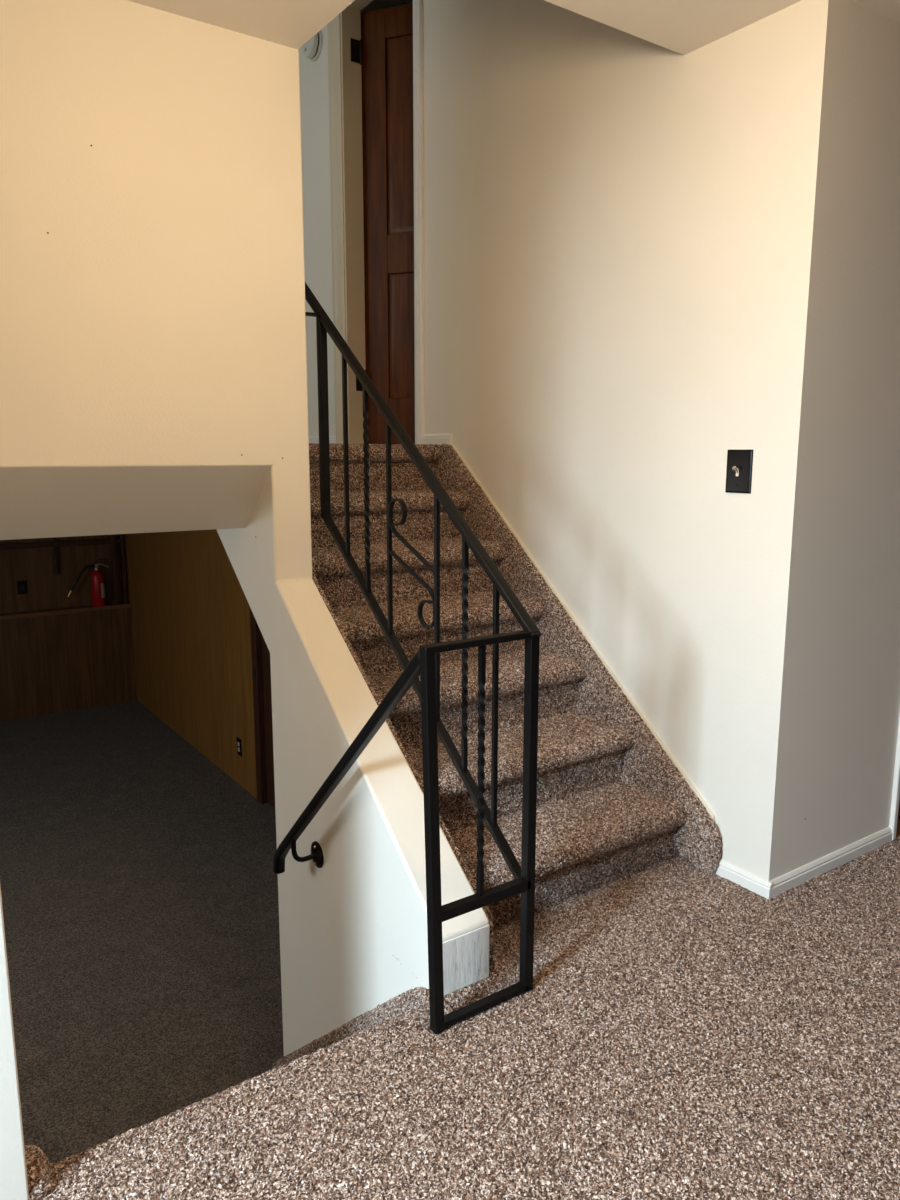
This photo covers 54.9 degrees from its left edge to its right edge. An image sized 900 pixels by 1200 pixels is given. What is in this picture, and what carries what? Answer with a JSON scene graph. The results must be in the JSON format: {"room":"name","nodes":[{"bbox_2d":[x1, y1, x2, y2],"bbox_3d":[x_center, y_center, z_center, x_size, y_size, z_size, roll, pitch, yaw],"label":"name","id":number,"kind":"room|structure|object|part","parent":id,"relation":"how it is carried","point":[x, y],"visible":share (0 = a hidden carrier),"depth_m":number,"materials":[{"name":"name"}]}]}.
{"room":"stair landing","nodes":[
{"label":"stair landing","id":0,"kind":"room"},
{"bbox_2d":[0,885,28,1199],"bbox_3d":[-2.332,0.485,0.943,3.157,3.620,1.055,-7,12,-34],"label":"wall","id":1,"kind":"structure","parent":0,"point":[13,1171],"depth_m":1.48,"materials":[{"name":"paint"}]},
{"bbox_2d":[0,534,127,613],"bbox_3d":[-5.001,0.031,7.373,4.550,2.350,0.100,-7,12,-34],"label":"wall","id":2,"kind":"structure","parent":0,"point":[47,590],"depth_m":8.17,"materials":[{"name":"brown wood"}]},
{"bbox_2d":[17,580,27,594],"bbox_3d":[-3.957,-0.115,8.023,0.084,0.125,0.008,-7,12,-34],"label":"wall plate","id":3,"kind":"object","parent":2,"relation":"attached to","point":[21,585],"visible":1,"depth_m":8.02,"materials":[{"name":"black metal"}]},
{"bbox_2d":[0,608,136,721],"bbox_3d":[-4.986,0.743,7.382,4.450,0.945,0.100,-7,12,-34],"label":"wall","id":4,"kind":"structure","parent":0,"point":[51,664],"depth_m":8.24,"materials":[{"name":"brown wood"}]},
{"bbox_2d":[0,602,130,619],"bbox_3d":[-4.981,0.258,7.293,4.450,0.040,0.115,-7,12,-34],"label":"ledge","id":5,"kind":"object","parent":4,"relation":"on","point":[17,615],"visible":1,"depth_m":8.16,"materials":[{"name":"brown wood"}]},
{"bbox_2d":[0,534,127,603],"bbox_3d":[-4.587,-0.188,7.521,3.438,0.765,0.074,-7,12,-34],"label":"wooden rack","id":6,"kind":"object","parent":5,"relation":"on","point":[112,540],"visible":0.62,"depth_m":8.35,"materials":[{"name":"brown wood"}]},
{"bbox_3d":[-4.586,-0.418,7.482,3.438,0.050,0.045,-7,12,-34],"label":"rail","id":7,"kind":"part","parent":6,"relation":"part of","materials":[{"name":"brown wood"}]},
{"bbox_2d":[67,559,108,606],"bbox_3d":[-3.457,-0.159,8.280,0.396,0.455,0.120,-7,12,-34],"label":"fire extinguisher","id":8,"kind":"object","parent":5,"relation":"on","point":[97,577],"visible":1,"depth_m":8.29,"materials":[{"name":"metal"}]},
{"bbox_3d":[-3.386,-0.117,8.337,0.120,0.352,0.120,-7,12,-34],"label":"tank","id":9,"kind":"part","parent":8,"relation":"part of","materials":[{"name":"red metal"}]},
{"bbox_2d":[0,0,273,539],"bbox_3d":[-1.039,-1.523,2.314,0.993,2.717,0.351,-7,12,-34],"label":"wall header","id":10,"kind":"structure","parent":0,"point":[136,387],"depth_m":2.34,"materials":[{"name":"paint"}]},
{"bbox_2d":[124,529,256,797],"bbox_3d":[-2.303,0.031,7.401,0.100,2.350,3.418,-7,12,-34],"label":"wall","id":11,"kind":"structure","parent":0,"point":[190,608],"depth_m":7.01,"materials":[{"name":"brown wood"}]},
{"bbox_2d":[236,737,241,756],"bbox_3d":[-1.560,1.084,6.405,0.009,0.132,0.084,-7,12,-34],"label":"electrical outlet","id":12,"kind":"object","parent":11,"relation":"attached to","point":[239,749],"visible":1,"depth_m":6.39,"materials":[{"name":"black plastic"}]},
{"bbox_2d":[250,608,274,808],"bbox_3d":[-1.049,0.459,5.641,0.118,2.100,0.984,-7,12,-34],"label":"door","id":13,"kind":"structure","parent":11,"relation":"in","point":[261,668],"depth_m":6.01,"materials":[{"name":"brown wood"}]},
{"bbox_2d":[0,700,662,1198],"bbox_3d":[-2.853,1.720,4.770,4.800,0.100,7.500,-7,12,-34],"label":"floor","id":14,"kind":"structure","parent":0,"point":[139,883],"depth_m":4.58,"materials":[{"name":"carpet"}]},
{"bbox_2d":[24,986,454,1199],"bbox_3d":[-0.703,1.479,2.367,0.947,1.195,1.230,-7,12,-34],"label":"staircase","id":15,"kind":"structure","parent":14,"relation":"on","point":[39,1176],"depth_m":2.20,"materials":[{"name":"carpet"}]},
{"bbox_2d":[216,39,489,1055],"bbox_3d":[-0.483,-0.463,2.657,0.154,4.920,1.828,-7,12,-34],"label":"wall","id":16,"kind":"structure","parent":0,"point":[343,922],"depth_m":2.56,"materials":[{"name":"paint"}]},
{"bbox_2d":[273,649,419,873],"bbox_3d":[-0.260,0.465,2.273,0.114,0.864,0.868,-7,12,-34],"label":"wall handrail","id":17,"kind":"object","parent":16,"relation":"attached to","point":[411,672],"visible":0.93,"depth_m":2.22,"materials":[{"name":"black metal"}]},
{"bbox_2d":[361,0,412,12],"bbox_3d":[-1.092,-3.084,3.094,5.500,0.100,3.700,-7,12,-34],"label":"ceiling","id":18,"kind":"structure","parent":0,"point":[375,4],"depth_m":4.85,"materials":[{"name":"paint"}]},
{"bbox_2d":[41,836,899,1199],"bbox_3d":[0.444,1.344,0.113,6.600,0.096,4.301,-7,12,-34],"label":"floor","id":19,"kind":"structure","parent":0,"point":[721,1039],"depth_m":1.82,"materials":[{"name":"carpet"}]},
{"bbox_2d":[305,282,541,1034],"bbox_3d":[-0.309,-0.099,2.419,0.315,1.981,1.363,-7,12,-34],"label":"stair railing","id":20,"kind":"object","parent":19,"relation":"on","point":[427,689],"visible":0.98,"depth_m":2.10,"materials":[{"name":"black metal"}]},
{"bbox_3d":[-0.396,-0.570,2.718,0.025,0.624,0.025,-7,12,-34],"label":"post","id":21,"kind":"part","parent":20,"relation":"part of","materials":[{"name":"black metal"}]},
{"bbox_3d":[-0.106,0.213,2.429,0.025,0.858,1.034,-7,12,-34],"label":"rail","id":22,"kind":"part","parent":20,"relation":"part of","materials":[{"name":"black metal"}]},
{"bbox_3d":[-0.192,-0.547,2.426,0.030,1.101,1.363,-7,12,-34],"label":"rail","id":23,"kind":"part","parent":20,"relation":"part of","materials":[{"name":"black metal"}]},
{"bbox_3d":[-0.038,0.542,1.897,0.047,0.892,0.029,-7,12,-34],"label":"post","id":24,"kind":"part","parent":20,"relation":"part of","materials":[{"name":"black metal"}]},
{"bbox_3d":[0.188,0.516,2.055,0.025,0.891,0.025,-7,12,-34],"label":"post","id":25,"kind":"part","parent":20,"relation":"part of","materials":[{"name":"black metal"}]},
{"bbox_2d":[309,443,721,968],"bbox_3d":[-0.055,0.141,3.072,0.945,1.386,1.823,-7,12,-34],"label":"staircase","id":26,"kind":"structure","parent":19,"relation":"on","point":[614,803],"depth_m":2.91,"materials":[{"name":"carpet"}]},
{"bbox_2d":[896,819,899,837],"bbox_3d":[1.794,0.774,3.229,0.752,0.016,0.120,-7,12,-34],"label":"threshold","id":27,"kind":"object","parent":19,"relation":"on","point":[898,820],"visible":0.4,"depth_m":3.02,"materials":[{"name":"brown wood"}]},
{"bbox_2d":[127,0,899,54],"bbox_3d":[0.262,-1.218,-0.053,6.800,0.120,5.150,-7,12,-34],"label":"ceiling","id":28,"kind":"structure","parent":0,"point":[683,27],"depth_m":2.31,"materials":[{"name":"paint"}]},
{"bbox_2d":[299,0,899,880],"bbox_3d":[0.116,-1.130,4.051,0.685,4.070,3.882,-7,12,-34],"label":"wall","id":29,"kind":"structure","parent":0,"point":[646,263],"depth_m":2.69,"materials":[{"name":"paint"}]},
{"bbox_2d":[303,30,322,61],"bbox_3d":[-0.685,-2.754,4.288,0.051,0.146,0.146,-7,12,-34],"label":"smoke detector","id":30,"kind":"object","parent":29,"relation":"attached to","point":[312,49],"visible":0.78,"depth_m":4.26,"materials":[{"name":"plastic"}]},
{"bbox_2d":[309,435,335,443],"bbox_3d":[-0.907,-0.903,4.952,0.013,0.060,1.115,-7,12,-34],"label":"baseboard","id":31,"kind":"structure","parent":29,"relation":"attached to","point":[332,438],"depth_m":4.67,"materials":[{"name":"paint"}]},
{"bbox_2d":[327,0,424,443],"bbox_3d":[-0.146,-1.813,4.140,0.522,2.129,0.814,-7,12,-34],"label":"door frame","id":32,"kind":"structure","parent":29,"relation":"in","point":[376,120],"depth_m":4.23,"materials":[{"name":"white wood"}]},
{"bbox_3d":[-0.554,-1.833,4.282,0.018,2.119,0.112,-7,12,-34],"label":"casing","id":33,"kind":"part","parent":32,"relation":"part of","materials":[{"name":"paint"}]},
{"bbox_3d":[-0.137,-1.733,3.695,0.018,2.119,0.063,-7,12,-34],"label":"casing","id":34,"kind":"part","parent":32,"relation":"part of","materials":[{"name":"paint"}]},
{"bbox_2d":[422,433,451,444],"bbox_3d":[-0.059,-0.695,3.760,0.013,0.052,0.220,-7,12,-34],"label":"baseboard","id":35,"kind":"structure","parent":29,"relation":"attached to","point":[446,438],"depth_m":3.74,"materials":[{"name":"paint"}]},
{"bbox_2d":[725,450,752,493],"bbox_3d":[0.830,-0.373,2.514,0.030,0.125,0.087,-7,12,-34],"label":"light switch","id":36,"kind":"object","parent":29,"relation":"attached to","point":[739,462],"visible":1,"depth_m":2.51,"materials":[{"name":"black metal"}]},
{"bbox_2d":[715,859,771,898],"bbox_3d":[0.876,0.844,2.667,0.013,0.048,0.254,-7,12,-34],"label":"baseboard","id":37,"kind":"structure","parent":29,"relation":"attached to","point":[739,876],"depth_m":2.63,"materials":[{"name":"paint"}]},
{"bbox_2d":[769,827,891,897],"bbox_3d":[1.226,0.828,2.764,0.673,0.048,0.013,-7,12,-34],"label":"baseboard","id":38,"kind":"structure","parent":29,"relation":"attached to","point":[800,875],"depth_m":2.74,"materials":[{"name":"paint"}]},
{"bbox_2d":[889,715,899,839],"bbox_3d":[1.472,-0.208,2.847,0.022,2.060,0.156,-7,12,-34],"label":"trim","id":39,"kind":"structure","parent":29,"relation":"attached to","point":[896,782],"depth_m":2.93,"materials":[{"name":"paint"}]}
]}

